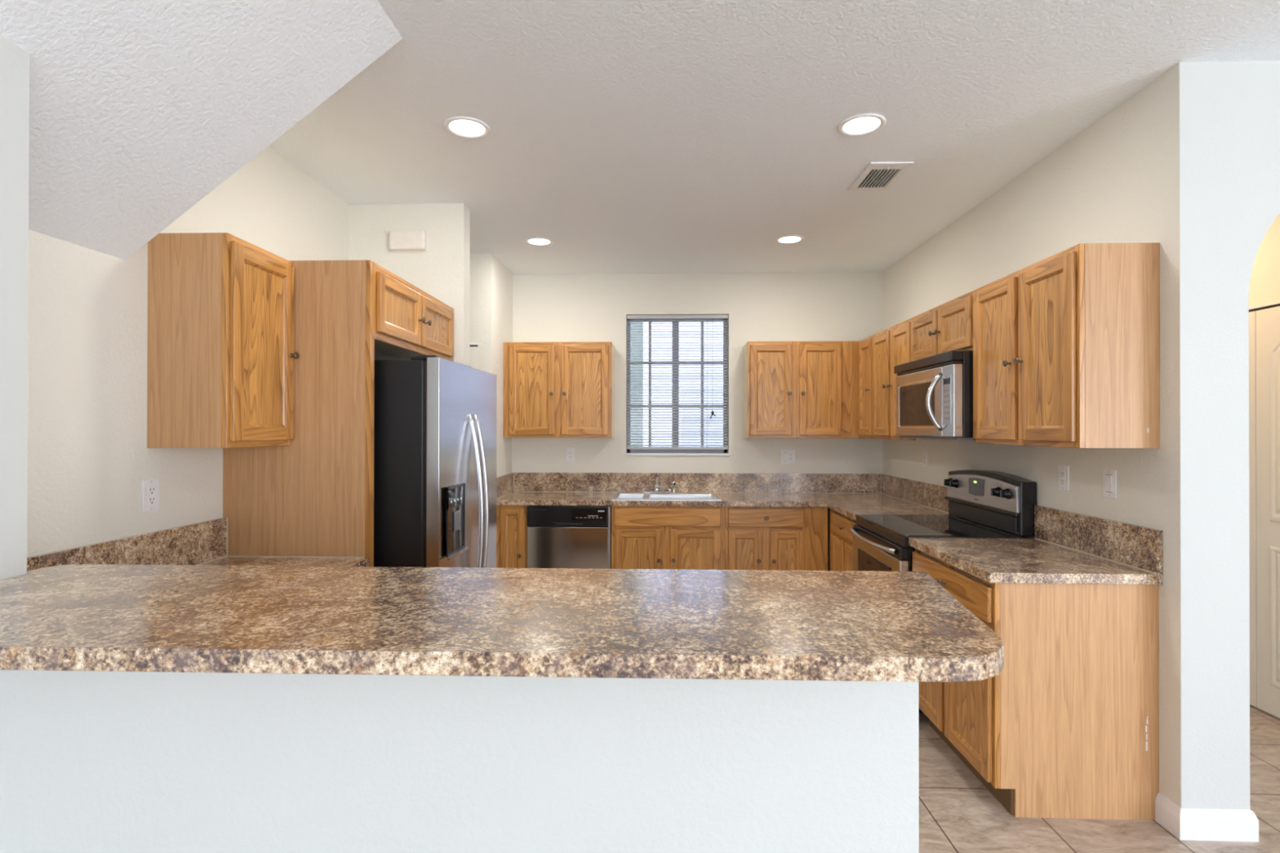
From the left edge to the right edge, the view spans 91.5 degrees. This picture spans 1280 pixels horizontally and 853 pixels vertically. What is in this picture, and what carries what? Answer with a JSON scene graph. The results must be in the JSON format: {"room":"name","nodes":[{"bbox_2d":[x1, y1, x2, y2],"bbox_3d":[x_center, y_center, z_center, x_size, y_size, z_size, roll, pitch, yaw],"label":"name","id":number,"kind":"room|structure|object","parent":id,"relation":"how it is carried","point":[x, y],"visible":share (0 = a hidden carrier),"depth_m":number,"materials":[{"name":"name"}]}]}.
{"room":"kitchen","nodes":[
{"label":"kitchen","id":0,"kind":"room"},
{"bbox_2d":[0,35,29,579],"bbox_3d":[-1.731,0.061,-1.455,0.473,2.755,5.779,0,0,2],"label":"wall","id":1,"kind":"structure","parent":0,"point":[14,60],"depth_m":1.39,"materials":[{"name":"white paint"}]},
{"bbox_2d":[26,146,349,556],"bbox_3d":[-1.786,0.076,2.539,0.100,2.755,2.201,0,0,2],"label":"wall","id":2,"kind":"structure","parent":0,"point":[89,457],"depth_m":2.07,"materials":[{"name":"beige paint"}]},
{"bbox_2d":[26,517,226,571],"bbox_3d":[-1.744,0.457,2.014,0.020,0.162,1.154,0,0,2],"label":"backsplash","id":3,"kind":"structure","parent":2,"relation":"attached to","point":[194,544],"depth_m":2.23,"materials":[{"name":"brown stone"}]},
{"bbox_2d":[142,478,159,512],"bbox_3d":[-1.743,0.245,2.224,0.008,0.117,0.072,0,0,2],"label":"wall outlet","id":4,"kind":"object","parent":2,"relation":"attached to","point":[150,487],"visible":1,"depth_m":2.22,"materials":[{"name":"white plastic"}]},
{"bbox_2d":[147,485,155,505],"bbox_3d":[-1.740,0.245,2.224,0.002,0.068,0.033,0,0,2],"label":"receptacle","id":5,"kind":"object","parent":4,"relation":"attached to","point":[151,489],"depth_m":2.22,"materials":[{"name":"white plastic"}]},
{"bbox_2d":[146,232,299,448],"bbox_3d":[-1.573,-0.304,2.398,0.336,0.761,0.383,0,0,2],"label":"upper cabinet","id":6,"kind":"object","parent":2,"relation":"attached to","point":[220,354],"visible":1,"depth_m":2.21,"materials":[{"name":"wood"}]},
{"bbox_2d":[373,262,453,361],"bbox_3d":[-1.373,-0.526,3.126,0.647,0.320,1.002,0,0,2],"label":"upper cabinet","id":7,"kind":"object","parent":2,"relation":"attached to","point":[409,321],"visible":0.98,"depth_m":2.99,"materials":[{"name":"wood"}]},
{"bbox_2d":[0,0,402,260],"bbox_3d":[-1.445,-0.896,-1.119,1.084,0.838,6.460,0,0,2],"label":"ceiling","id":8,"kind":"structure","parent":0,"point":[140,110],"depth_m":1.77,"materials":[{"name":"white paint"}]},
{"bbox_2d":[349,203,470,365],"bbox_3d":[-1.650,0.081,3.694,1.258,2.755,0.114,0,0,2],"label":"wall","id":9,"kind":"structure","parent":0,"point":[442,272],"depth_m":3.63,"materials":[{"name":"beige paint"}]},
{"bbox_2d":[389,230,428,252],"bbox_3d":[-1.342,-1.075,3.608,0.220,0.120,0.045,0,0,2],"label":"door chime","id":10,"kind":"object","parent":9,"relation":"attached to","point":[400,241],"visible":1,"depth_m":3.59,"materials":[{"name":"white plastic"}]},
{"bbox_2d":[0,670,919,852],"bbox_3d":[-0.445,0.911,1.239,1.923,1.079,0.115,0,0,2],"label":"wall","id":11,"kind":"structure","parent":0,"point":[91,762],"depth_m":1.18,"materials":[{"name":"white paint"}]},
{"bbox_2d":[0,564,1004,682],"bbox_3d":[-0.385,0.354,1.208,2.085,0.036,0.565,0,0,2],"label":"bar","id":12,"kind":"object","parent":11,"relation":"on","point":[747,624],"visible":1,"depth_m":1.07,"materials":[{"name":"brown stone"}]},
{"bbox_2d":[469,253,512,476],"bbox_3d":[-1.665,0.086,4.983,1.144,2.755,0.652,0,0,2],"label":"wall","id":13,"kind":"structure","parent":0,"point":[491,313],"depth_m":4.71,"materials":[{"name":"beige paint"}]},
{"bbox_2d":[469,342,480,368],"bbox_3d":[-1.570,0.415,4.670,0.766,2.072,0.048,0,0,2],"label":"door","id":14,"kind":"structure","parent":13,"relation":"in","point":[473,346],"depth_m":4.65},
{"bbox_2d":[512,271,882,570],"bbox_3d":[0.471,0.090,5.319,3.303,2.755,0.160,0,0,2],"label":"wall","id":15,"kind":"structure","parent":0,"point":[758,306],"depth_m":5.24,"materials":[{"name":"beige paint"}]},
{"bbox_2d":[503,342,614,437],"bbox_3d":[-0.653,-0.292,5.101,0.866,0.761,0.353,0,0,2],"label":"upper cabinet","id":16,"kind":"object","parent":15,"relation":"attached to","point":[552,389],"visible":1,"depth_m":4.96,"materials":[{"name":"wood"}]},
{"bbox_2d":[566,448,574,462],"bbox_3d":[-0.587,0.238,5.269,0.072,0.117,0.008,0,0,2],"label":"wall outlet","id":17,"kind":"object","parent":15,"relation":"attached to","point":[570,451],"visible":1,"depth_m":5.27,"materials":[{"name":"white plastic"}]},
{"bbox_2d":[568,450,572,458],"bbox_3d":[-0.587,0.238,5.267,0.033,0.068,0.002,0,0,2],"label":"receptacle","id":18,"kind":"object","parent":17,"relation":"attached to","point":[570,452],"depth_m":5.27,"materials":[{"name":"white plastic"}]},
{"bbox_2d":[625,319,729,455],"bbox_3d":[0.317,-0.350,5.302,0.873,1.188,0.137,0,0,2],"label":"window","id":19,"kind":"structure","parent":15,"relation":"in","point":[629,451],"depth_m":5.33,"materials":[{"name":"clear glass"}]},
{"bbox_2d":[626,315,728,449],"bbox_3d":[0.315,-0.374,5.259,0.853,1.134,0.057,0,0,2],"label":"window blind","id":20,"kind":"object","parent":19,"relation":"attached to","point":[628,317],"visible":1,"depth_m":5.26,"materials":[{"name":"white plastic"}]},
{"bbox_2d":[781,449,795,463],"bbox_3d":[1.237,0.251,5.207,0.118,0.117,0.011,0,0,2],"label":"switch plate","id":21,"kind":"object","parent":15,"relation":"attached to","point":[788,456],"visible":1,"depth_m":5.21,"materials":[{"name":"white plastic"}]},
{"bbox_2d":[788,452,792,460],"bbox_3d":[1.260,0.251,5.206,0.033,0.068,0.002,0,0,2],"label":"receptacle","id":22,"kind":"object","parent":21,"relation":"attached to","point":[790,454],"depth_m":5.20,"materials":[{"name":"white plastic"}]},
{"bbox_2d":[742,341,858,438],"bbox_3d":[1.289,-0.290,5.037,0.867,0.761,0.353,0,0,2],"label":"upper cabinet","id":23,"kind":"object","parent":15,"relation":"attached to","point":[792,389],"visible":0.99,"depth_m":4.90,"materials":[{"name":"wood"}]},
{"bbox_2d":[268,0,1279,274],"bbox_3d":[1.276,-1.365,0.714,7.700,0.120,10.500,0,0,2],"label":"ceiling","id":24,"kind":"structure","parent":0,"point":[630,136],"depth_m":2.56,"materials":[{"name":"white paint"}]},
{"bbox_2d":[443,116,490,138],"bbox_3d":[-0.751,-1.295,2.711,0.196,0.008,0.196,0,0,2],"label":"recessed light","id":25,"kind":"object","parent":24,"relation":"in","point":[466,127],"visible":1,"depth_m":2.70,"materials":[{"name":"white plastic"}]},
{"bbox_2d":[524,236,553,246],"bbox_3d":[-0.704,-1.288,4.353,0.196,0.008,0.196,0,0,2],"label":"recessed light","id":26,"kind":"object","parent":24,"relation":"in","point":[535,241],"visible":1,"depth_m":4.34,"materials":[{"name":"white plastic"}]},
{"bbox_2d":[774,235,804,244],"bbox_3d":[1.031,-1.286,4.301,0.196,0.008,0.196,0,0,2],"label":"recessed light","id":27,"kind":"object","parent":24,"relation":"in","point":[787,239],"visible":1,"depth_m":4.29,"materials":[{"name":"white plastic"}]},
{"bbox_2d":[837,113,886,136],"bbox_3d":[0.953,-1.293,2.682,0.196,0.008,0.196,0,0,2],"label":"recessed light","id":28,"kind":"object","parent":24,"relation":"in","point":[864,124],"visible":1,"depth_m":2.67,"materials":[{"name":"white plastic"}]},
{"bbox_2d":[848,161,914,191],"bbox_3d":[1.240,-1.286,3.224,0.210,0.016,0.350,0,0,2],"label":"ceiling vent","id":29,"kind":"object","parent":24,"relation":"in","point":[882,175],"visible":1,"depth_m":3.21,"materials":[{"name":"white plastic"}]},
{"bbox_2d":[882,62,1181,808],"bbox_3d":[2.088,0.086,3.700,0.237,2.755,2.971,0,0,2],"label":"wall","id":30,"kind":"structure","parent":0,"point":[1117,180],"depth_m":2.63,"materials":[{"name":"beige paint"}]},
{"bbox_2d":[857,334,874,438],"bbox_3d":[1.835,-0.290,4.718,0.338,0.761,0.338,0,0,2],"label":"upper cabinet","id":31,"kind":"object","parent":30,"relation":"attached to","point":[864,346],"visible":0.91,"depth_m":4.73,"materials":[{"name":"wood"}]},
{"bbox_2d":[871,317,960,440],"bbox_3d":[1.817,-0.292,4.197,0.338,0.761,0.702,0,0,2],"label":"upper cabinet","id":32,"kind":"object","parent":30,"relation":"attached to","point":[891,347],"visible":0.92,"depth_m":4.24,"materials":[{"name":"wood"}]},
{"bbox_2d":[922,451,927,469],"bbox_3d":[1.986,0.236,4.348,0.008,0.117,0.072,0,0,2],"label":"wall outlet","id":33,"kind":"object","parent":30,"relation":"attached to","point":[924,454],"visible":1,"depth_m":4.34,"materials":[{"name":"white plastic"}]},
{"bbox_2d":[923,455,925,465],"bbox_3d":[1.984,0.236,4.348,0.002,0.068,0.033,0,0,2],"label":"receptacle","id":34,"kind":"object","parent":33,"relation":"attached to","point":[924,456],"depth_m":4.35,"materials":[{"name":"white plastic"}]},
{"bbox_2d":[910,289,975,361],"bbox_3d":[1.794,-0.526,3.463,0.338,0.300,0.763,0,0,2],"label":"upper cabinet","id":35,"kind":"object","parent":30,"relation":"attached to","point":[948,326],"visible":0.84,"depth_m":3.40,"materials":[{"name":"wood"}]},
{"bbox_2d":[893,350,975,439],"bbox_3d":[1.727,-0.153,3.464,0.464,0.445,0.759,0,0,2],"label":"microwave","id":36,"kind":"object","parent":35,"relation":"attached to","point":[935,393],"visible":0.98,"depth_m":3.24,"materials":[{"name":"silver metal"}]},
{"bbox_2d":[1057,464,1069,491],"bbox_3d":[1.937,0.235,2.854,0.008,0.117,0.072,0,0,2],"label":"wall outlet","id":37,"kind":"object","parent":30,"relation":"attached to","point":[1063,470],"visible":1,"depth_m":2.85,"materials":[{"name":"white plastic"}]},
{"bbox_2d":[1060,470,1065,485],"bbox_3d":[1.935,0.235,2.854,0.002,0.068,0.033,0,0,2],"label":"receptacle","id":38,"kind":"object","parent":37,"relation":"attached to","point":[1062,472],"depth_m":2.85,"materials":[{"name":"white plastic"}]},
{"bbox_2d":[973,242,1159,448],"bbox_3d":[1.768,-0.299,2.696,0.338,0.761,0.766,0,0,2],"label":"upper cabinet","id":39,"kind":"object","parent":30,"relation":"attached to","point":[1066,344],"visible":1,"depth_m":2.33,"materials":[{"name":"wood"}]},
{"bbox_2d":[1034,505,1162,573],"bbox_3d":[1.925,0.464,2.671,0.020,0.162,0.755,0,0,2],"label":"backsplash","id":40,"kind":"structure","parent":30,"relation":"attached to","point":[1131,544],"depth_m":2.57,"materials":[{"name":"brown stone"}]},
{"bbox_2d":[1103,468,1116,498],"bbox_3d":[1.926,0.234,2.560,0.011,0.117,0.072,0,0,2],"label":"light switch","id":41,"kind":"object","parent":30,"relation":"attached to","point":[1109,475],"visible":1,"depth_m":2.55,"materials":[{"name":"white plastic"}]},
{"bbox_2d":[1155,792,1258,841],"bbox_3d":[2.080,1.411,3.501,0.269,0.104,2.616,0,0,2],"label":"baseboard","id":42,"kind":"structure","parent":30,"relation":"attached to","point":[1184,824],"depth_m":2.20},
{"bbox_2d":[918,704,1279,852],"bbox_3d":[1.272,1.510,0.702,7.700,0.120,10.500,0,0,2],"label":"floor","id":43,"kind":"structure","parent":0,"point":[958,814],"depth_m":2.29,"materials":[{"name":"beige tile"}]},
{"bbox_2d":[222,260,374,566],"bbox_3d":[-1.425,0.383,2.603,0.620,2.143,0.038,0,0,2],"label":"panel","id":44,"kind":"object","parent":43,"relation":"on","point":[313,495],"visible":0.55,"depth_m":2.58,"materials":[{"name":"brown wood"}]},
{"bbox_2d":[373,355,496,568],"bbox_3d":[-1.218,0.576,3.116,0.926,1.763,0.863,0,0,2],"label":"refrigerator","id":45,"kind":"object","parent":43,"relation":"on","point":[435,416],"visible":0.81,"depth_m":2.68,"materials":[{"name":"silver metal"}]},
{"bbox_2d":[496,505,528,568],"bbox_3d":[-0.967,1.027,4.960,0.252,0.875,0.645,0,0,2],"label":"base cabinet","id":46,"kind":"object","parent":43,"relation":"on","point":[511,520],"visible":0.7,"depth_m":4.68,"materials":[{"name":"wood"}]},
{"bbox_2d":[527,505,611,568],"bbox_3d":[-0.524,1.028,4.934,0.619,0.865,0.594,0,0,2],"label":"dishwasher","id":47,"kind":"object","parent":43,"relation":"on","point":[559,536],"visible":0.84,"depth_m":4.64,"materials":[{"name":"silver metal"}]},
{"bbox_2d":[611,506,724,569],"bbox_3d":[0.215,1.028,4.921,0.845,0.875,0.645,0,0,2],"label":"base cabinet","id":48,"kind":"object","parent":43,"relation":"on","point":[643,537],"visible":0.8,"depth_m":4.63,"materials":[{"name":"wood"}]},
{"bbox_2d":[496,472,957,520],"bbox_3d":[0.445,0.489,4.558,3.102,0.200,1.358,0,0,2],"label":"countertop","id":49,"kind":"structure","parent":48,"relation":"on","point":[850,495],"depth_m":5.17,"materials":[{"name":"brown stone"}]},
{"bbox_2d":[644,477,671,493],"bbox_3d":[0.142,0.482,5.045,0.222,0.128,0.191,0,0,2],"label":"faucet","id":50,"kind":"object","parent":49,"relation":"on","point":[656,487],"visible":1,"depth_m":5.09,"materials":[{"name":"silver metal"}]},
{"bbox_2d":[611,492,720,500],"bbox_3d":[0.204,0.631,4.913,0.819,0.172,0.514,0,0,2],"label":"sink","id":51,"kind":"object","parent":49,"relation":"in","point":[618,495],"visible":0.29,"depth_m":5.07,"materials":[{"name":"ceramic"}]},
{"bbox_2d":[671,481,676,493],"bbox_3d":[0.279,0.498,5.109,0.040,0.097,0.042,0,0,43],"label":"sprayer","id":52,"kind":"object","parent":51,"relation":"on","point":[673,483],"visible":1,"depth_m":5.10,"materials":[{"name":"silver metal"}]},
{"bbox_2d":[724,506,827,570],"bbox_3d":[1.018,1.029,4.895,0.757,0.875,0.645,0,0,2],"label":"base cabinet","id":53,"kind":"object","parent":43,"relation":"on","point":[757,537],"visible":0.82,"depth_m":4.61,"materials":[{"name":"wood"}]},
{"bbox_2d":[830,508,857,570],"bbox_3d":[1.663,1.027,4.216,0.644,0.875,0.759,0,0,2],"label":"base cabinet","id":54,"kind":"object","parent":43,"relation":"on","point":[841,536],"visible":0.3,"depth_m":4.27,"materials":[{"name":"wood"}]},
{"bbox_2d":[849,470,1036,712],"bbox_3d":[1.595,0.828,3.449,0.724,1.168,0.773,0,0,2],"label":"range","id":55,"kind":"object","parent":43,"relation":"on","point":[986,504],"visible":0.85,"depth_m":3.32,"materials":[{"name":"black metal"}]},
{"bbox_2d":[855,514,1022,538],"bbox_3d":[1.599,0.547,3.450,0.569,0.018,0.773,0,0,2],"label":"cooktop","id":56,"kind":"object","parent":55,"relation":"in","point":[895,526],"depth_m":3.35,"materials":[{"name":"black glass"}]},
{"bbox_2d":[912,548,1159,820],"bbox_3d":[1.613,1.021,2.688,0.644,0.875,0.736,0,0,2],"label":"base cabinet","id":57,"kind":"object","parent":43,"relation":"on","point":[1068,726],"visible":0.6,"depth_m":2.32,"materials":[{"name":"wood"}]},
{"bbox_2d":[908,505,1162,584],"bbox_3d":[1.622,0.483,2.681,0.626,0.200,0.755,0,0,2],"label":"countertop","id":58,"kind":"structure","parent":57,"relation":"on","point":[1067,547],"depth_m":2.54,"materials":[{"name":"brown stone"}]},
{"bbox_3d":[-0.337,1.015,1.626,1.678,0.875,0.657,0,0,2],"label":"base cabinet","id":59,"kind":"object","parent":43,"relation":"on","visible":0},
{"bbox_2d":[26,517,368,571],"bbox_3d":[-0.617,0.477,1.930,2.278,0.200,1.248,0,0,2],"label":"countertop","id":60,"kind":"structure","parent":59,"relation":"on","point":[202,543],"depth_m":2.32,"materials":[{"name":"brown stone"}]},
{"bbox_2d":[1179,60,1279,809],"bbox_3d":[3.498,0.082,2.216,3.152,2.755,0.101,0,0,2],"label":"wall","id":61,"kind":"structure","parent":0,"point":[1229,111],"depth_m":2.21,"materials":[{"name":"white paint"}]},
{"bbox_2d":[1248,213,1279,306],"bbox_3d":[3.524,0.087,3.576,0.590,2.755,2.619,0,0,2],"label":"wall","id":62,"kind":"structure","parent":0,"point":[1264,282],"depth_m":3.19,"materials":[{"name":"beige paint"}]},
{"bbox_2d":[1248,300,1279,718],"bbox_3d":[3.198,0.413,3.222,0.048,2.075,0.766,0,0,2],"label":"door","id":63,"kind":"structure","parent":62,"relation":"in","point":[1264,319],"depth_m":3.18,"materials":[{"name":"white wood"}]},
{"label":"outside","id":64,"kind":"structure","parent":0,"visible":0},
{"bbox_3d":[0.860,1.841,10.995,17.000,0.100,9.950,0,0,2],"label":"floor","id":65,"kind":"structure","parent":64,"visible":0},
{"bbox_2d":[630,321,723,446],"bbox_3d":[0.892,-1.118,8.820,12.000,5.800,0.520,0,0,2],"label":"window glass","id":66,"kind":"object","parent":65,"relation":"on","point":[709,323],"visible":0.12,"depth_m":8.59,"materials":[{"name":"clear glass"}]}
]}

